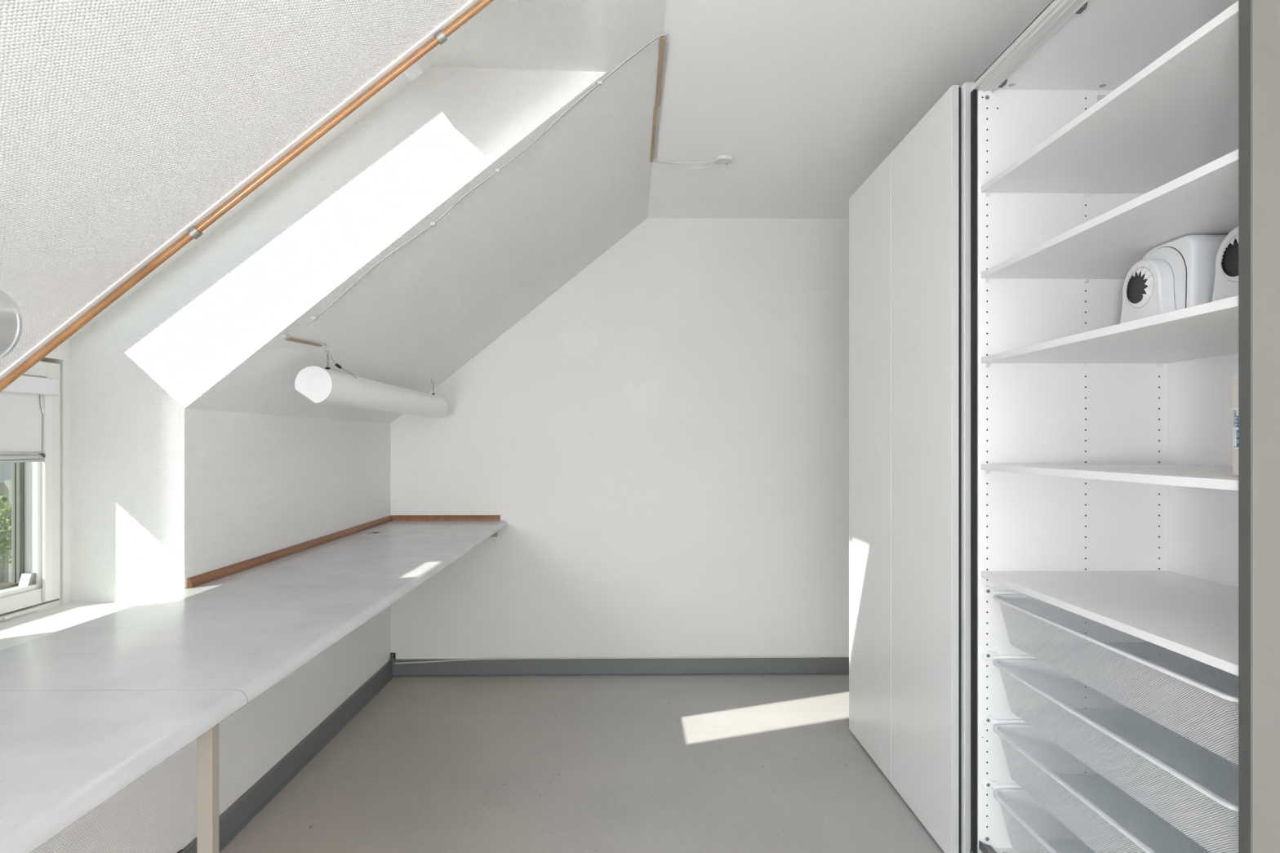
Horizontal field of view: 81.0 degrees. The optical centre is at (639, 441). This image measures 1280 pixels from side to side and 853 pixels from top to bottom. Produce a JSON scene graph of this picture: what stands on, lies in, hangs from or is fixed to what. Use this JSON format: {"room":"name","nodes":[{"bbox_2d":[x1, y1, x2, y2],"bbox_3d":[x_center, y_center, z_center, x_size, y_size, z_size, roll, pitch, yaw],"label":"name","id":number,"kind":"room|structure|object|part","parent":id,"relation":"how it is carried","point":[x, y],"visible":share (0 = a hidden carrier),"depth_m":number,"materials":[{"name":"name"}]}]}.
{"room":"attic storage room","nodes":[
{"label":"attic storage room","id":0,"kind":"room"},
{"bbox_2d":[31,409,390,852],"bbox_3d":[-1.377,0.597,0.456,0.120,1.390,7.355,0,0,-1],"label":"wall","id":1,"kind":"structure","parent":0,"point":[272,483],"depth_m":2.70,"materials":[{"name":"paint"}]},
{"bbox_2d":[0,602,142,650],"bbox_3d":[-1.515,0.490,1.865,0.350,0.030,0.692,0,0,-1],"label":"windowsill","id":2,"kind":"structure","parent":1,"relation":"attached to","point":[20,629],"depth_m":1.99,"materials":[{"name":"white paint"}]},
{"bbox_2d":[0,515,506,704],"bbox_3d":[-1.032,0.463,2.725,0.641,0.114,2.826,0,0,-1],"label":"countertop","id":3,"kind":"structure","parent":1,"relation":"attached to","point":[246,626],"depth_m":1.85,"materials":[{"name":"grey laminate"}]},
{"bbox_2d":[179,659,393,852],"bbox_3d":[-1.304,1.246,0.457,0.026,0.092,7.355,0,0,-1],"label":"baseboard","id":4,"kind":"structure","parent":1,"relation":"attached to","point":[233,820],"depth_m":2.87,"materials":[{"name":"grey paint"}]},
{"bbox_2d":[0,0,470,373],"bbox_3d":[-0.943,-0.393,1.478,1.712,1.789,0.100,0,0,-1],"label":"wall","id":5,"kind":"structure","parent":0,"point":[433,13],"depth_m":1.47,"materials":[{"name":"paint"}]},
{"bbox_2d":[0,339,71,622],"bbox_3d":[-1.720,0.038,1.862,0.107,0.873,0.692,0,0,-1],"label":"window","id":6,"kind":"structure","parent":5,"relation":"attached to","point":[23,596],"depth_m":2.11,"materials":[{"name":"white paint"}]},
{"bbox_2d":[0,375,59,601],"bbox_3d":[-1.665,0.136,1.854,0.026,0.628,0.575,0,0,-1],"label":"roller blind","id":7,"kind":"object","parent":6,"relation":"attached to","point":[26,403],"visible":1,"depth_m":2.07,"materials":[{"name":"white fabric"}]},
{"bbox_3d":[-1.674,-0.051,2.095,0.003,0.162,0.013,0,0,-4],"label":"cord","id":8,"kind":"part","parent":7,"relation":"part of","materials":[{"name":"grey plastic"}]},
{"bbox_3d":[-1.674,0.159,2.118,0.008,0.582,0.028,0,0,-1],"label":"rail","id":9,"kind":"part","parent":7,"relation":"part of","materials":[{"name":"white metal"}]},
{"bbox_2d":[0,0,666,423],"bbox_3d":[-0.667,-0.745,0.417,1.539,1.294,7.455,0,0,-1],"label":"sloped ceiling","id":10,"kind":"structure","parent":0,"point":[112,112],"depth_m":1.38,"materials":[{"name":"paint"}]},
{"bbox_2d":[0,290,22,359],"bbox_3d":[-1.019,-0.227,0.391,0.120,0.206,1.577,0,0,-1],"label":"lamp","id":11,"kind":"object","parent":10,"relation":"hanging from","point":[11,318],"visible":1,"depth_m":1.17,"materials":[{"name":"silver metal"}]},
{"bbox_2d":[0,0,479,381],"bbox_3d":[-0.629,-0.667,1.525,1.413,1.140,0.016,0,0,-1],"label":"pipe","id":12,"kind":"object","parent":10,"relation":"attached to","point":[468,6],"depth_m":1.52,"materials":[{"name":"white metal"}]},
{"bbox_2d":[0,0,493,392],"bbox_3d":[-0.620,-0.658,1.532,1.415,1.145,0.023,0,0,-1],"label":"pipe","id":13,"kind":"object","parent":10,"relation":"attached to","point":[441,36],"visible":1,"depth_m":1.52,"materials":[{"name":"copper"},{"name":"grey metal"}]},
{"bbox_2d":[294,343,448,417],"bbox_3d":[-1.064,-0.227,3.193,0.120,0.206,1.562,0,0,-1],"label":"lamp","id":14,"kind":"object","parent":10,"relation":"hanging from","point":[318,384],"visible":1,"depth_m":2.72,"materials":[{"name":"white plastic"}]},
{"bbox_3d":[-1.049,-0.278,2.519,0.008,0.056,0.008,0,0,44],"label":"chain","id":15,"kind":"part","parent":14,"relation":"part of","materials":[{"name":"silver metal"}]},
{"bbox_2d":[70,66,607,603],"bbox_3d":[-0.956,-0.393,2.270,1.712,1.789,0.100,0,0,-1],"label":"wall","id":16,"kind":"structure","parent":0,"point":[145,374],"depth_m":2.22,"materials":[{"name":"paint"}]},
{"bbox_2d":[281,34,665,346],"bbox_3d":[-0.505,-0.772,2.375,1.159,0.923,0.276,0,0,-1],"label":"cable","id":17,"kind":"object","parent":16,"relation":"attached to","point":[599,82],"visible":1,"depth_m":2.28,"materials":[{"name":"white plastic"}]},
{"bbox_2d":[426,0,606,71],"bbox_3d":[-0.462,-1.197,1.882,0.737,0.189,0.692,0,0,-1],"label":"wall","id":18,"kind":"structure","parent":0,"point":[519,34],"depth_m":2.06,"materials":[{"name":"paint"}]},
{"bbox_2d":[219,675,944,852],"bbox_3d":[0.187,1.322,0.481,3.010,0.060,7.355,0,0,-1],"label":"floor","id":19,"kind":"structure","parent":0,"point":[622,764],"depth_m":2.88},
{"bbox_2d":[0,689,247,852],"bbox_3d":[-0.993,0.864,0.298,0.641,0.857,2.028,0,0,-1],"label":"table","id":20,"kind":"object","parent":19,"relation":"on","point":[64,754],"depth_m":1.11,"materials":[{"name":"grey laminate"}]},
{"bbox_3d":[-0.712,0.877,1.236,0.025,0.830,0.021,0,0,-1],"label":"leg","id":21,"kind":"part","parent":20,"relation":"part of","materials":[{"name":"beige wood"}]},
{"bbox_2d":[848,0,1279,852],"bbox_3d":[1.305,0.082,2.299,0.714,2.420,2.095,0,0,-1],"label":"wardrobe","id":22,"kind":"object","parent":19,"relation":"on","point":[1064,584],"visible":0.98,"depth_m":2.22,"materials":[{"name":"white laminate"}]},
{"bbox_3d":[0.950,0.098,2.810,0.020,2.364,1.063,0,0,-1],"label":"sliding door","id":23,"kind":"part","parent":22,"relation":"part of","materials":[{"name":"white metal"}]},
{"bbox_3d":[0.984,0.098,2.789,0.026,2.364,1.055,0,0,-1],"label":"sliding door","id":24,"kind":"part","parent":22,"relation":"part of","materials":[{"name":"white metal"}]},
{"bbox_3d":[1.023,-1.058,2.267,0.053,0.035,1.971,0,0,-1],"label":"rail","id":25,"kind":"part","parent":22,"relation":"part of","materials":[{"name":"white metal"}]},
{"bbox_3d":[1.293,1.221,2.262,0.570,0.018,1.954,0,0,-1],"label":"panel","id":26,"kind":"part","parent":22,"relation":"part of","materials":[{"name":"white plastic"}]},
{"bbox_3d":[1.298,0.111,2.248,0.580,2.362,0.018,0,0,-1],"label":"panel","id":27,"kind":"part","parent":22,"relation":"part of","materials":[{"name":"white plastic"}]},
{"bbox_3d":[1.298,-1.060,2.262,0.580,0.018,1.954,0,0,-1],"label":"panel","id":28,"kind":"part","parent":22,"relation":"part of","materials":[{"name":"white plastic"}]},
{"bbox_2d":[981,778,1237,852],"bbox_3d":[1.300,1.083,1.762,0.547,0.158,0.953,0,0,-1],"label":"basket","id":29,"kind":"object","parent":22,"relation":"on","point":[1007,810],"depth_m":2.23,"materials":[{"name":"white metal"}]},
{"bbox_2d":[981,11,1238,193],"bbox_3d":[1.304,-0.751,1.762,0.561,0.018,0.952,0,0,-1],"label":"shelf","id":30,"kind":"object","parent":22,"relation":"attached to","point":[1178,115],"depth_m":1.80,"materials":[{"name":"white laminate"}]},
{"bbox_2d":[981,714,1238,852],"bbox_3d":[1.300,0.891,1.762,0.547,0.158,0.953,0,0,-1],"label":"basket","id":31,"kind":"object","parent":22,"relation":"on","point":[1009,744],"depth_m":2.06,"materials":[{"name":"white metal"}]},
{"bbox_2d":[981,649,1238,852],"bbox_3d":[1.300,0.699,1.762,0.547,0.158,0.953,0,0,-1],"label":"basket","id":32,"kind":"object","parent":22,"relation":"on","point":[1011,679],"depth_m":1.90,"materials":[{"name":"white metal"}]},
{"bbox_2d":[981,585,1238,765],"bbox_3d":[1.300,0.507,1.762,0.547,0.158,0.953,0,0,-1],"label":"basket","id":33,"kind":"object","parent":22,"relation":"on","point":[1011,616],"depth_m":1.87,"materials":[{"name":"white metal"}]},
{"bbox_2d":[982,160,1238,279],"bbox_3d":[1.304,-0.495,1.762,0.561,0.018,0.952,0,0,-1],"label":"shelf","id":34,"kind":"object","parent":22,"relation":"attached to","point":[1204,200],"depth_m":1.73,"materials":[{"name":"white laminate"}]},
{"bbox_2d":[982,570,1238,665],"bbox_3d":[1.304,0.395,1.762,0.561,0.018,0.952,0,0,-1],"label":"shelf","id":35,"kind":"object","parent":22,"relation":"attached to","point":[1193,615],"depth_m":1.81,"materials":[{"name":"white laminate"}]},
{"bbox_2d":[982,306,1238,363],"bbox_3d":[1.304,-0.243,1.762,0.561,0.018,0.952,0,0,-1],"label":"shelf","id":36,"kind":"object","parent":22,"relation":"attached to","point":[1193,334],"depth_m":1.80,"materials":[{"name":"white laminate"}]},
{"bbox_2d":[993,463,1238,479],"bbox_3d":[1.304,0.075,1.762,0.561,0.018,0.952,0,0,-1],"label":"shelf","id":37,"kind":"object","parent":22,"relation":"attached to","point":[1090,471],"depth_m":1.83,"materials":[{"name":"white laminate"}]},
{"bbox_2d":[1120,235,1226,324],"bbox_3d":[1.383,-0.368,1.829,0.316,0.232,0.203,0,0,-1],"label":"dispenser","id":38,"kind":"object","parent":22,"relation":"on","point":[1179,273],"visible":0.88,"depth_m":1.78,"materials":[{"name":"white plastic"}]},
{"bbox_3d":[1.270,-0.362,1.827,0.003,0.219,0.164,0,0,-1],"label":"lid","id":39,"kind":"part","parent":38,"relation":"part of","materials":[{"name":"white plastic"}]},
{"bbox_3d":[1.581,0.080,2.267,0.006,2.262,1.954,0,0,-1],"label":"panel","id":40,"kind":"part","parent":22,"relation":"part of","materials":[{"name":"white laminate"}]},
{"bbox_2d":[1211,226,1238,302],"bbox_3d":[1.388,-0.368,1.527,0.316,0.232,0.203,0,0,-1],"label":"dispenser","id":41,"kind":"object","parent":22,"relation":"on","point":[1226,279],"visible":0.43,"depth_m":1.58,"materials":[{"name":"white plastic"}]},
{"bbox_2d":[1232,373,1238,476],"bbox_3d":[1.165,-0.032,1.355,0.121,0.195,0.095,0,0,13],"label":"carton","id":42,"kind":"object","parent":22,"relation":"on","point":[1235,377],"visible":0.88,"depth_m":1.40,"materials":[{"name":"white cardboard"}]},
{"bbox_3d":[1.349,0.082,1.262,0.658,2.420,0.018,0,0,-1],"label":"panel","id":43,"kind":"part","parent":22,"relation":"part of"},
{"bbox_2d":[390,217,848,659],"bbox_3d":[0.118,-0.048,4.207,3.230,2.680,0.100,0,0,-1],"label":"wall","id":44,"kind":"structure","parent":0,"point":[660,443],"depth_m":4.16,"materials":[{"name":"paint"}]},
{"bbox_2d":[390,653,395,665],"bbox_3d":[-1.362,1.194,4.120,0.028,0.060,0.026,0,0,-1],"label":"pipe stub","id":45,"kind":"object","parent":44,"relation":"attached to","point":[393,655],"visible":1,"depth_m":4.12,"materials":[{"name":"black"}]},
{"bbox_2d":[391,657,848,677],"bbox_3d":[0.135,1.246,4.145,2.998,0.092,0.026,0,0,-1],"label":"baseboard","id":46,"kind":"structure","parent":44,"relation":"attached to","point":[821,665],"depth_m":4.14,"materials":[{"name":"grey paint"}]},
{"bbox_2d":[394,656,819,664],"bbox_3d":[-0.178,1.207,4.139,2.344,0.030,0.008,0,0,-1],"label":"cable","id":47,"kind":"object","parent":46,"relation":"on","point":[791,656],"visible":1,"depth_m":4.14,"materials":[{"name":"white plastic"}]},
{"bbox_2d":[647,0,1051,218],"bbox_3d":[0.947,-1.317,0.493,1.691,0.150,7.555,0,0,-1],"label":"ceiling","id":48,"kind":"structure","parent":0,"point":[807,99],"depth_m":2.62,"materials":[{"name":"paint"}]},
{"bbox_2d":[650,32,668,162],"bbox_3d":[0.067,-1.233,2.782,0.030,0.009,1.038,0,0,-1],"label":"batten","id":49,"kind":"object","parent":48,"relation":"attached to","point":[662,38],"visible":1,"depth_m":2.64,"materials":[{"name":"brown wood"}]},
{"bbox_2d":[656,155,733,168],"bbox_3d":[0.243,-1.231,3.313,0.338,0.019,0.096,0,0,11],"label":"ceiling rose","id":50,"kind":"object","parent":48,"relation":"attached to","point":[721,160],"visible":1,"depth_m":3.30,"materials":[{"name":"grey plastic"}]},
{"label":"outside","id":51,"kind":"structure","parent":0,"visible":0},
{"bbox_2d":[0,582,11,585],"bbox_3d":[-9.102,1.617,7.856,14.050,0.150,28.000,0,0,-1],"label":"ground","id":52,"kind":"structure","parent":51,"point":[2,583],"depth_m":8.17,"materials":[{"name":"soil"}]},
{"bbox_2d":[0,493,11,564],"bbox_3d":[-5.448,0.983,6.256,0.698,1.121,0.708,0,0,-1],"label":"shrub","id":53,"kind":"object","parent":52,"relation":"on","point":[2,508],"visible":0.38,"depth_m":6.27,"materials":[{"name":"green plant"}]},
{"bbox_2d":[0,480,11,582],"bbox_3d":[-7.880,0.978,7.790,8.238,1.127,0.100,0,0,-25],"label":"fence","id":54,"kind":"object","parent":52,"relation":"on","point":[6,486],"visible":0.04,"depth_m":8.23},
{"bbox_2d":[4,546,11,564],"bbox_3d":[-4.716,1.083,5.989,0.501,0.920,0.517,0,0,-1],"label":"shrub","id":55,"kind":"object","parent":52,"relation":"on","point":[10,548],"visible":0.02,"depth_m":5.77,"materials":[{"name":"green plant"}]}
]}

